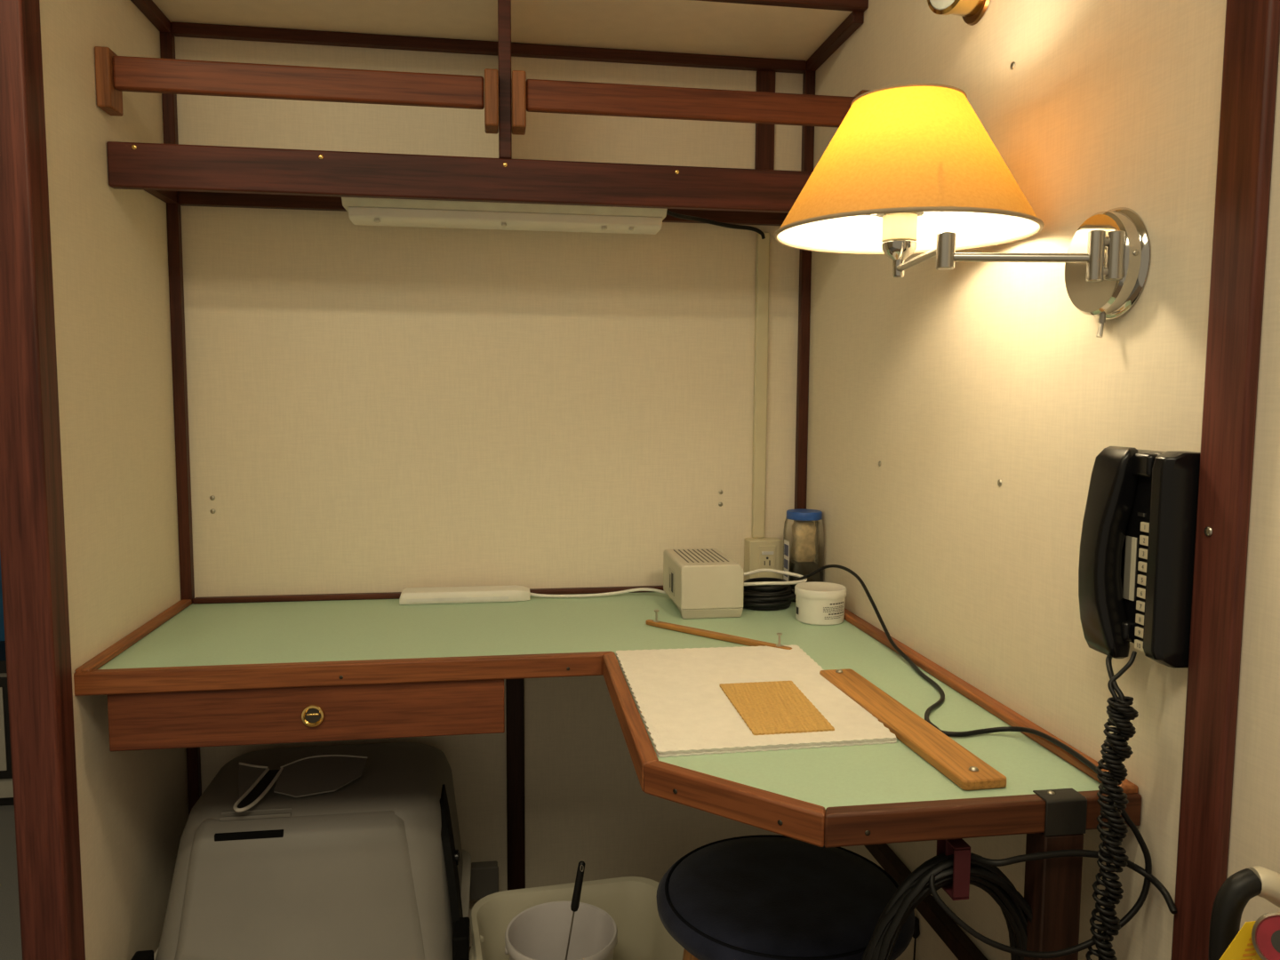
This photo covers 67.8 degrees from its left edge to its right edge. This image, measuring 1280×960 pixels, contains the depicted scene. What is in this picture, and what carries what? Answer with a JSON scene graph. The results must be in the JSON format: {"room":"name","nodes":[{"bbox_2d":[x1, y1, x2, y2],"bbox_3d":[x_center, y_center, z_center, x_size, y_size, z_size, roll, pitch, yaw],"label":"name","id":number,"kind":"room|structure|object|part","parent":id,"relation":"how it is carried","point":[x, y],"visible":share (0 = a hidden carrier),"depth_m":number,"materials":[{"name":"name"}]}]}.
{"room":"ship cabin","nodes":[
{"label":"ship cabin","id":0,"kind":"room"},
{"bbox_2d":[0,805,22,959],"bbox_3d":[-1.936,1.059,1.311,2.150,0.050,3.400,0,5,-9],"label":"floor","id":1,"kind":"structure","parent":0,"point":[10,921],"depth_m":2.21,"materials":[{"name":"grey carpet"}]},
{"bbox_2d":[0,640,14,805],"bbox_3d":[-1.968,0.692,2.751,0.670,0.424,0.330,0,5,-9],"label":"base cabinet","id":2,"kind":"object","parent":1,"relation":"on","point":[6,789],"visible":0.2,"depth_m":2.63,"materials":[{"name":"grey"}]},
{"bbox_2d":[0,640,6,673],"bbox_3d":[-1.967,0.498,2.734,0.670,0.035,0.330,0,5,-9],"label":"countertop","id":3,"kind":"structure","parent":2,"relation":"on","point":[3,658],"depth_m":2.63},
{"bbox_2d":[0,557,5,640],"bbox_3d":[-1.964,0.064,2.759,0.450,0.824,0.036,0,5,-9],"label":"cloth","id":4,"kind":"object","parent":3,"relation":"on","point":[2,624],"visible":0.02,"depth_m":2.80,"materials":[{"name":"blue fabric"}]},
{"bbox_3d":[-1.832,0.686,2.608,0.171,0.235,0.004,0,5,-9],"label":"door panel","id":5,"kind":"part","parent":2,"relation":"part of","materials":[{"name":"grey"}]},
{"bbox_3d":[-1.834,0.685,2.617,0.215,0.285,0.014,0,5,-9],"label":"door","id":6,"kind":"part","parent":2,"relation":"part of","materials":[{"name":"grey"}]},
{"bbox_2d":[39,0,189,959],"bbox_3d":[-0.875,-0.043,1.574,0.054,2.110,0.510,0,5,-9],"label":"wall","id":7,"kind":"structure","parent":0,"point":[110,269],"depth_m":1.51,"materials":[{"name":"beige paint"}]},
{"bbox_2d":[0,0,85,959],"bbox_3d":[-0.831,-0.018,1.297,0.061,2.110,0.057,0,5,-9],"label":"trim","id":8,"kind":"structure","parent":7,"relation":"attached to","point":[33,543],"depth_m":1.28,"materials":[{"name":"brown wood"}]},
{"bbox_2d":[130,0,170,31],"bbox_3d":[-0.850,-0.818,1.617,0.020,0.020,0.254,0,5,-9],"label":"trim","id":9,"kind":"structure","parent":7,"relation":"attached to","point":[148,8],"depth_m":1.67,"materials":[{"name":"brown wood"}]},
{"bbox_2d":[174,35,803,946],"bbox_3d":[-0.273,-0.072,1.949,1.370,2.110,0.050,0,5,-9],"label":"wall","id":10,"kind":"structure","parent":0,"point":[372,409],"depth_m":1.91,"materials":[{"name":"beige paint"}]},
{"bbox_2d":[160,22,201,815],"bbox_3d":[-0.876,0.073,1.833,0.020,1.834,0.020,0,5,-9],"label":"trim","id":11,"kind":"structure","parent":10,"relation":"attached to","point":[167,43],"depth_m":1.80,"materials":[{"name":"brown wood"}]},
{"bbox_2d":[94,0,869,225],"bbox_3d":[-0.240,-0.675,1.707,1.249,0.394,0.328,0,5,-9],"label":"shelf","id":12,"kind":"object","parent":10,"relation":"attached to","point":[211,176],"visible":0.75,"depth_m":1.58,"materials":[{"name":"brown wood"}]},
{"bbox_2d":[112,56,484,109],"bbox_3d":[-0.535,-0.632,1.519,0.565,0.050,0.018,0,5,-9],"label":"guard rail","id":13,"kind":"object","parent":12,"relation":"attached to","point":[131,74],"visible":1,"depth_m":1.51,"materials":[{"name":"brown wood"}]},
{"bbox_2d":[341,197,667,234],"bbox_3d":[-0.240,-0.493,1.732,0.569,0.077,0.112,0,5,-9],"label":"light","id":14,"kind":"object","parent":12,"relation":"attached to","point":[362,211],"visible":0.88,"depth_m":1.70,"materials":[{"name":"white plastic"}]},
{"bbox_2d":[666,209,765,239],"bbox_3d":[0.140,-0.502,1.878,0.279,0.030,0.034,-4,7,-39],"label":"cable","id":15,"kind":"object","parent":14,"relation":"attached to","point":[668,212],"visible":0.94,"depth_m":1.90,"materials":[{"name":"black rubber"}]},
{"bbox_2d":[526,79,855,127],"bbox_3d":[0.094,-0.637,1.615,0.572,0.050,0.018,0,5,-9],"label":"guard rail","id":16,"kind":"object","parent":12,"relation":"attached to","point":[542,96],"visible":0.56,"depth_m":1.60,"materials":[{"name":"brown wood"}]},
{"bbox_2d":[470,860,498,900],"bbox_3d":[-0.323,0.831,1.979,0.059,0.069,0.034,0,5,-9],"label":"wall outlet","id":17,"kind":"object","parent":10,"relation":"attached to","point":[484,875],"visible":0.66,"depth_m":1.96,"materials":[{"name":"grey plastic"}]},
{"bbox_2d":[171,21,806,73],"bbox_3d":[-0.263,-0.835,1.846,1.209,0.020,0.020,0,5,-9],"label":"trim","id":18,"kind":"structure","parent":10,"relation":"attached to","point":[183,29],"depth_m":1.83,"materials":[{"name":"brown wood"}]},
{"bbox_2d":[505,678,525,890],"bbox_3d":[-0.259,0.617,1.983,0.037,0.730,0.008,0,5,-9],"label":"trim","id":19,"kind":"structure","parent":10,"relation":"attached to","point":[515,688],"depth_m":1.98,"materials":[{"name":"brown wood"}]},
{"bbox_2d":[751,232,769,537],"bbox_3d":[0.251,-0.193,1.986,0.027,0.634,0.014,0,5,-9],"label":"cable conduit","id":20,"kind":"object","parent":10,"relation":"attached to","point":[763,245],"visible":1,"depth_m":1.98,"materials":[{"name":"beige plastic"}]},
{"bbox_2d":[744,537,783,586],"bbox_3d":[0.260,0.177,2.000,0.074,0.108,0.054,0,5,-9],"label":"wall outlet","id":21,"kind":"object","parent":10,"relation":"attached to","point":[759,553],"visible":0.72,"depth_m":1.97,"materials":[{"name":"beige plastic"}]},
{"bbox_3d":[0.263,0.179,1.979,0.074,0.108,0.005,0,5,-9],"label":"plate","id":22,"kind":"part","parent":21,"relation":"part of","materials":[{"name":"beige plastic"}]},
{"bbox_2d":[758,545,775,586],"bbox_3d":[0.264,0.179,1.975,0.036,0.086,0.002,0,5,-9],"label":"receptacle","id":23,"kind":"object","parent":21,"relation":"attached to","point":[766,554],"depth_m":1.97,"materials":[{"name":"beige plastic"}]},
{"bbox_2d":[754,70,775,169],"bbox_3d":[0.255,-0.696,1.945,0.039,0.268,0.008,0,5,-9],"label":"trim","id":24,"kind":"structure","parent":10,"relation":"attached to","point":[765,80],"depth_m":1.94,"materials":[{"name":"brown wood"}]},
{"bbox_2d":[793,70,815,521],"bbox_3d":[0.340,0.063,2.019,0.020,1.834,0.020,0,5,-9],"label":"trim","id":25,"kind":"structure","parent":10,"relation":"attached to","point":[809,76],"depth_m":1.98,"materials":[{"name":"brown wood"}]},
{"bbox_2d":[152,0,852,61],"bbox_3d":[-0.243,-0.844,1.719,1.250,0.020,0.275,0,5,-9],"label":"ceiling","id":26,"kind":"structure","parent":0,"point":[668,26],"depth_m":1.73,"materials":[{"name":"beige paint"}]},
{"bbox_2d":[806,0,1279,959],"bbox_3d":[0.537,0.020,0.964,0.050,2.110,2.150,0,5,-9],"label":"wall","id":27,"kind":"structure","parent":0,"point":[963,380],"depth_m":1.14,"materials":[{"name":"beige paint"}]},
{"bbox_2d":[806,11,863,71],"bbox_3d":[0.366,-0.828,1.804,0.020,0.020,0.254,0,5,-9],"label":"trim","id":28,"kind":"structure","parent":27,"relation":"attached to","point":[854,20],"depth_m":1.78,"materials":[{"name":"brown wood"}]},
{"bbox_2d":[912,915,919,959],"bbox_3d":[0.427,0.828,1.510,0.014,0.398,0.037,0,5,-9],"label":"cable","id":29,"kind":"object","parent":27,"relation":"attached to","point":[916,934],"visible":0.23,"depth_m":1.48,"materials":[{"name":"black rubber"}]},
{"bbox_2d":[864,843,987,959],"bbox_3d":[0.416,0.633,1.549,0.020,0.027,1.030,0,5,-9],"label":"desk leg","id":30,"kind":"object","parent":27,"relation":"attached to","point":[952,935],"depth_m":1.40,"materials":[{"name":"brown wood"}]},
{"bbox_2d":[927,0,990,25],"bbox_3d":[0.433,-0.658,1.274,0.076,0.084,0.080,-2,6,-26],"label":"wall fitting","id":31,"kind":"object","parent":27,"relation":"attached to","point":[972,12],"visible":1,"depth_m":1.26,"materials":[{"name":"gold metal"}]},
{"bbox_3d":[0.453,-0.659,1.284,0.008,0.084,0.084,0,5,-9],"label":"plate","id":32,"kind":"part","parent":31,"relation":"part of","materials":[{"name":"gold metal"}]},
{"bbox_2d":[773,82,1151,337],"bbox_3d":[0.326,-0.306,1.113,0.316,0.289,0.387,0,5,-9],"label":"wall lamp","id":33,"kind":"object","parent":27,"relation":"attached to","point":[909,169],"visible":1,"depth_m":1.05,"materials":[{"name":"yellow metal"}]},
{"bbox_2d":[881,212,917,278],"bbox_3d":[0.310,-0.285,1.138,0.040,0.084,0.040,0,5,-9],"label":"socket","id":34,"kind":"object","parent":33,"relation":"attached to","point":[900,229],"depth_m":1.12,"materials":[{"name":"silver metal"}]},
{"bbox_3d":[0.319,-0.374,1.143,0.307,0.154,0.307,0,5,-9],"label":"lamp shade","id":35,"kind":"part","parent":33,"relation":"part of","materials":[{"name":"fabric"}]},
{"bbox_3d":[0.314,-0.248,1.069,0.008,0.011,0.144,0,5,-4],"label":"arm","id":36,"kind":"part","parent":33,"relation":"part of","materials":[{"name":"silver metal"}]},
{"bbox_3d":[0.389,-0.228,0.977,0.137,0.014,0.009,2,5,14],"label":"arm","id":37,"kind":"part","parent":33,"relation":"part of","materials":[{"name":"silver metal"}]},
{"bbox_2d":[1096,313,1105,337],"bbox_3d":[0.487,-0.163,1.008,0.011,0.026,0.007,-3,6,-32],"label":"toggle switch","id":38,"kind":"object","parent":33,"relation":"attached to","point":[1101,316],"depth_m":1.01,"materials":[{"name":"silver metal"}]},
{"bbox_2d":[997,479,1001,486],"bbox_3d":[0.468,0.004,1.241,0.002,0.010,0.009,0,5,-9],"label":"screw","id":39,"kind":"object","parent":27,"relation":"attached to","point":[999,482],"visible":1,"depth_m":1.24,"materials":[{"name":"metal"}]},
{"bbox_2d":[1009,61,1015,69],"bbox_3d":[0.470,-0.523,1.202,0.002,0.010,0.009,0,5,-9],"label":"screw","id":40,"kind":"object","parent":27,"relation":"attached to","point":[1012,64],"visible":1,"depth_m":1.20,"materials":[{"name":"metal"}]},
{"bbox_2d":[1078,446,1200,959],"bbox_3d":[0.477,0.298,0.957,0.074,0.660,0.110,0,5,-9],"label":"wall telephone","id":41,"kind":"object","parent":27,"relation":"attached to","point":[1138,541],"visible":1,"depth_m":0.92,"materials":[{"name":"black plastic"}]},
{"bbox_3d":[0.462,0.397,0.943,0.038,0.464,0.059,0,5,-9],"label":"coiled cord","id":42,"kind":"part","parent":41,"relation":"part of","materials":[{"name":"black plastic"}]},
{"bbox_3d":[0.489,0.034,0.929,0.002,0.004,0.009,0,5,-9],"label":"name plate","id":43,"kind":"part","parent":41,"relation":"part of","materials":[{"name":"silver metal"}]},
{"bbox_2d":[1171,0,1279,959],"bbox_3d":[0.523,0.029,0.854,0.012,2.110,0.052,0,5,-9],"label":"trim","id":44,"kind":"structure","parent":27,"relation":"attached to","point":[1252,39],"depth_m":0.84,"materials":[{"name":"brown wood"}]},
{"bbox_2d":[1204,526,1212,536],"bbox_3d":[0.514,0.047,0.863,0.002,0.010,0.009,0,5,-9],"label":"screw","id":45,"kind":"object","parent":44,"relation":"in","point":[1208,531],"visible":1,"depth_m":0.86,"materials":[{"name":"metal"}]},
{"bbox_3d":[-0.116,1.098,0.986,1.350,0.050,2.200,0,5,-9],"label":"floor","id":46,"kind":"structure","parent":0,"visible":0},
{"bbox_2d":[130,742,471,959],"bbox_3d":[-0.561,0.772,1.673,0.523,0.472,0.546,0,5,-9],"label":"box","id":47,"kind":"object","parent":46,"relation":"on","point":[374,867],"visible":0.96,"depth_m":1.55,"materials":[{"name":"grey plastic"}]},
{"bbox_2d":[232,754,367,812],"bbox_3d":[-0.596,0.520,1.643,0.221,0.024,0.187,0,5,-9],"label":"strap","id":48,"kind":"object","parent":47,"relation":"on","point":[315,774],"visible":1,"depth_m":1.67,"materials":[{"name":"grey plastic"}]},
{"bbox_3d":[-0.646,0.525,1.616,0.029,0.015,0.140,1,5,3],"label":"handle","id":49,"kind":"part","parent":48,"relation":"part of","materials":[{"name":"plastic"}]},
{"bbox_3d":[-0.535,0.709,1.523,0.412,0.295,0.190,0,5,-9],"label":"panel","id":50,"kind":"part","parent":47,"relation":"part of","materials":[{"name":"grey plastic"}]},
{"bbox_3d":[-0.321,0.656,1.656,0.015,0.026,0.026,0,5,-9],"label":"knob","id":51,"kind":"part","parent":47,"relation":"part of","materials":[{"name":"silver plastic"}]},
{"bbox_2d":[469,876,683,959],"bbox_3d":[-0.090,0.893,1.579,0.385,0.253,0.436,0,5,-9],"label":"tub","id":52,"kind":"object","parent":46,"relation":"on","point":[631,901],"visible":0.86,"depth_m":1.75,"materials":[{"name":"beige plastic"}]},
{"bbox_3d":[-0.261,0.786,1.524,0.033,0.014,0.186,0,5,-9],"label":"handle","id":53,"kind":"part","parent":52,"relation":"part of","materials":[{"name":"beige plastic"}]},
{"bbox_2d":[504,901,617,959],"bbox_3d":[-0.134,0.883,1.628,0.191,0.238,0.191,0,5,-9],"label":"bucket","id":54,"kind":"object","parent":52,"relation":"in","point":[540,932],"visible":0.98,"depth_m":1.69,"materials":[{"name":"white plastic"}]},
{"bbox_2d":[564,860,585,959],"bbox_3d":[-0.120,0.752,1.570,0.062,0.242,0.039,0,5,-9],"label":"whisk","id":55,"kind":"object","parent":54,"relation":"in","point":[577,892],"visible":1,"depth_m":1.57,"materials":[{"name":"black rubber"}]},
{"bbox_3d":[-0.102,0.672,1.575,0.025,0.083,0.014,-2,6,-26],"label":"handle","id":56,"kind":"part","parent":55,"relation":"part of","materials":[{"name":"black plastic"}]},
{"bbox_2d":[73,577,1142,959],"bbox_3d":[-0.192,0.631,1.442,1.254,0.800,1.096,0,5,-9],"label":"desk","id":57,"kind":"object","parent":46,"relation":"on","point":[211,671],"depth_m":1.41,"materials":[{"name":"green laminate"}]},
{"bbox_3d":[-0.523,0.334,1.632,0.572,0.086,0.409,0,5,-9],"label":"drawer","id":58,"kind":"part","parent":57,"relation":"part of","materials":[{"name":"brown wood"}]},
{"bbox_3d":[-0.491,0.354,1.429,0.034,0.034,0.005,0,5,-9],"label":"ring pull","id":59,"kind":"part","parent":57,"relation":"part of","materials":[{"name":"gold metal"}]},
{"bbox_3d":[-0.430,0.291,1.438,0.787,0.034,0.020,0,5,-9],"label":"edge trim","id":60,"kind":"part","parent":57,"relation":"part of","materials":[{"name":"brown wood"}]},
{"bbox_2d":[399,584,666,604],"bbox_3d":[-0.203,0.225,1.902,0.537,0.026,0.058,0,5,-7],"label":"light bar","id":61,"kind":"object","parent":57,"relation":"on","point":[513,593],"visible":0.97,"depth_m":1.87,"materials":[{"name":"white plastic"}]},
{"bbox_2d":[406,596,508,602],"bbox_3d":[-0.355,0.232,1.856,0.195,0.006,0.001,0,5,-9],"label":"diffuser","id":62,"kind":"object","parent":61,"relation":"attached to","point":[409,599],"depth_m":1.86,"materials":[{"name":"white plastic"}]},
{"bbox_3d":[-0.080,0.228,1.923,0.291,0.016,0.035,0,5,-1],"label":"cord","id":63,"kind":"part","parent":61,"relation":"part of","materials":[{"name":"white plastic"}]},
{"bbox_3d":[-0.019,0.307,1.277,0.020,0.034,0.462,0,5,-8],"label":"edge trim","id":64,"kind":"part","parent":57,"relation":"part of","materials":[{"name":"brown wood"}]},
{"bbox_3d":[0.126,0.252,1.605,0.295,0.029,0.020,4,6,38],"label":"wooden strip","id":65,"kind":"part","parent":57,"relation":"part of","materials":[{"name":"brown wood"}]},
{"bbox_3d":[0.096,0.334,0.992,0.214,0.034,0.021,4,6,36],"label":"edge trim","id":66,"kind":"part","parent":57,"relation":"part of","materials":[{"name":"brown wood"}]},
{"bbox_2d":[663,548,807,618],"bbox_3d":[0.186,0.195,1.841,0.258,0.100,0.188,0,5,-9],"label":"power adapter","id":67,"kind":"object","parent":57,"relation":"on","point":[702,583],"visible":1,"depth_m":1.74,"materials":[{"name":"grey plastic"}]},
{"bbox_2d":[668,566,674,596],"bbox_3d":[0.060,0.193,1.818,0.002,0.048,0.055,0,5,-9],"label":"socket","id":68,"kind":"object","parent":67,"relation":"attached to","point":[671,569],"depth_m":1.81,"materials":[{"name":"beige plastic"}]},
{"bbox_3d":[0.244,0.188,1.827,0.150,0.029,0.055,1,5,2],"label":"cord","id":69,"kind":"part","parent":67,"relation":"part of","materials":[{"name":"white plastic"}]},
{"bbox_2d":[615,644,896,757],"bbox_3d":[0.137,0.289,1.309,0.305,0.006,0.433,0,5,-9],"label":"pad","id":70,"kind":"object","parent":57,"relation":"on","point":[684,708],"visible":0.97,"depth_m":1.26,"materials":[{"name":"white paper"}]},
{"bbox_2d":[719,680,834,735],"bbox_3d":[0.174,0.292,1.233,0.110,0.002,0.198,0,5,-9],"label":"wooden board","id":71,"kind":"object","parent":70,"relation":"on","point":[776,707],"visible":1,"depth_m":1.22,"materials":[{"name":"brown wood"}]},
{"bbox_3d":[0.243,0.220,1.846,0.128,0.049,0.095,0,5,-9],"label":"cable coil","id":72,"kind":"part","parent":57,"relation":"part of","materials":[{"name":"black rubber"}]},
{"bbox_2d":[782,508,823,601],"bbox_3d":[0.327,0.150,1.912,0.072,0.178,0.070,0,5,-9],"label":"storage jar","id":73,"kind":"object","parent":57,"relation":"on","point":[804,549],"visible":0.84,"depth_m":1.89,"materials":[{"name":"clear glass"}]},
{"bbox_2d":[784,558,788,568],"bbox_3d":[0.292,0.168,1.904,0.001,0.018,0.026,0,5,-9],"label":"print","id":74,"kind":"object","parent":73,"relation":"on","point":[786,560],"depth_m":1.90},
{"bbox_2d":[784,544,788,556],"bbox_3d":[0.292,0.140,1.902,0.001,0.022,0.026,0,5,-9],"label":"print","id":75,"kind":"object","parent":73,"relation":"on","point":[786,546],"depth_m":1.90},
{"bbox_3d":[0.328,0.069,1.905,0.070,0.016,0.070,0,5,-9],"label":"lid","id":76,"kind":"part","parent":73,"relation":"part of","materials":[{"name":"blue plastic"}]},
{"bbox_2d":[794,581,846,625],"bbox_3d":[0.328,0.225,1.734,0.092,0.062,0.092,0,5,-9],"label":"tub","id":77,"kind":"object","parent":57,"relation":"on","point":[820,604],"visible":1,"depth_m":1.70,"materials":[{"name":"white plastic"}]},
{"bbox_3d":[0.328,0.201,1.732,0.092,0.015,0.092,0,5,-9],"label":"lid","id":78,"kind":"part","parent":77,"relation":"part of","materials":[{"name":"white plastic"}]},
{"bbox_3d":[0.322,0.297,1.189,0.051,0.014,0.407,-1,5,-11],"label":"wooden strip","id":79,"kind":"part","parent":57,"relation":"part of","materials":[{"name":"brown wood"}]},
{"bbox_2d":[936,838,970,900],"bbox_3d":[0.322,0.388,0.980,0.017,0.070,0.039,0,5,-9],"label":"strap","id":80,"kind":"object","parent":57,"relation":"hanging from","point":[959,890],"visible":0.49,"depth_m":0.96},
{"bbox_2d":[861,852,1032,959],"bbox_3d":[0.326,0.525,0.993,0.202,0.285,0.058,0,5,-9],"label":"cable bundle","id":81,"kind":"object","parent":80,"relation":"hanging from","point":[915,888],"visible":0.91,"depth_m":0.97,"materials":[{"name":"black rubber"}]},
{"bbox_2d":[970,849,1177,914],"bbox_3d":[0.422,0.388,0.948,0.193,0.038,0.052,2,5,14],"label":"loose cable","id":82,"kind":"object","parent":80,"relation":"hanging from","point":[1150,877],"visible":0.88,"depth_m":0.94,"materials":[{"name":"black rubber"}]},
{"bbox_2d":[792,564,1151,958],"bbox_3d":[0.334,0.312,1.378,0.213,0.245,0.921,0,5,-9],"label":"cable","id":83,"kind":"object","parent":57,"relation":"on","point":[1140,900],"visible":0.87,"depth_m":0.95,"materials":[{"name":"black rubber"}]},
{"bbox_3d":[0.344,0.338,0.956,0.337,0.034,0.020,0,5,-9],"label":"edge trim","id":84,"kind":"part","parent":57,"relation":"part of","materials":[{"name":"brown wood"}]},
{"bbox_3d":[0.423,0.714,1.006,0.043,0.719,0.035,0,5,-9],"label":"leg","id":85,"kind":"part","parent":57,"relation":"part of","materials":[{"name":"brown wood"}]},
{"bbox_2d":[656,834,915,959],"bbox_3d":[0.190,0.790,1.290,0.338,0.514,0.338,4,6,36],"label":"stool","id":86,"kind":"object","parent":46,"relation":"on","point":[759,897],"visible":0.82,"depth_m":1.23,"materials":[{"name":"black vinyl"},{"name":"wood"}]},
{"bbox_3d":[0.051,0.815,1.279,0.073,0.466,0.031,0,5,-9],"label":"leg","id":87,"kind":"part","parent":86,"relation":"part of","materials":[{"name":"brown wood"}]},
{"bbox_2d":[1208,865,1279,959],"bbox_3d":[0.489,0.703,0.687,0.138,0.795,0.217,0,5,-9],"label":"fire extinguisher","id":88,"kind":"object","parent":46,"relation":"on","point":[1260,939],"visible":1,"depth_m":0.74,"materials":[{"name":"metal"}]},
{"bbox_2d":[1242,937,1255,959],"bbox_3d":[0.462,0.357,0.717,0.036,0.032,0.005,0,5,-7],"label":"print","id":89,"kind":"object","parent":88,"relation":"attached to","point":[1249,944],"depth_m":0.72},
{"bbox_3d":[-0.223,-0.970,1.581,1.250,0.256,0.020,0,5,-9],"label":"wall","id":90,"kind":"structure","parent":0,"visible":0},
{"bbox_2d":[695,0,868,12],"bbox_3d":[-0.221,-0.844,1.573,1.250,0.053,0.020,0,5,-9],"label":"trim","id":91,"kind":"structure","parent":90,"relation":"attached to","point":[849,5],"depth_m":1.65,"materials":[{"name":"brown wood"}]}
]}

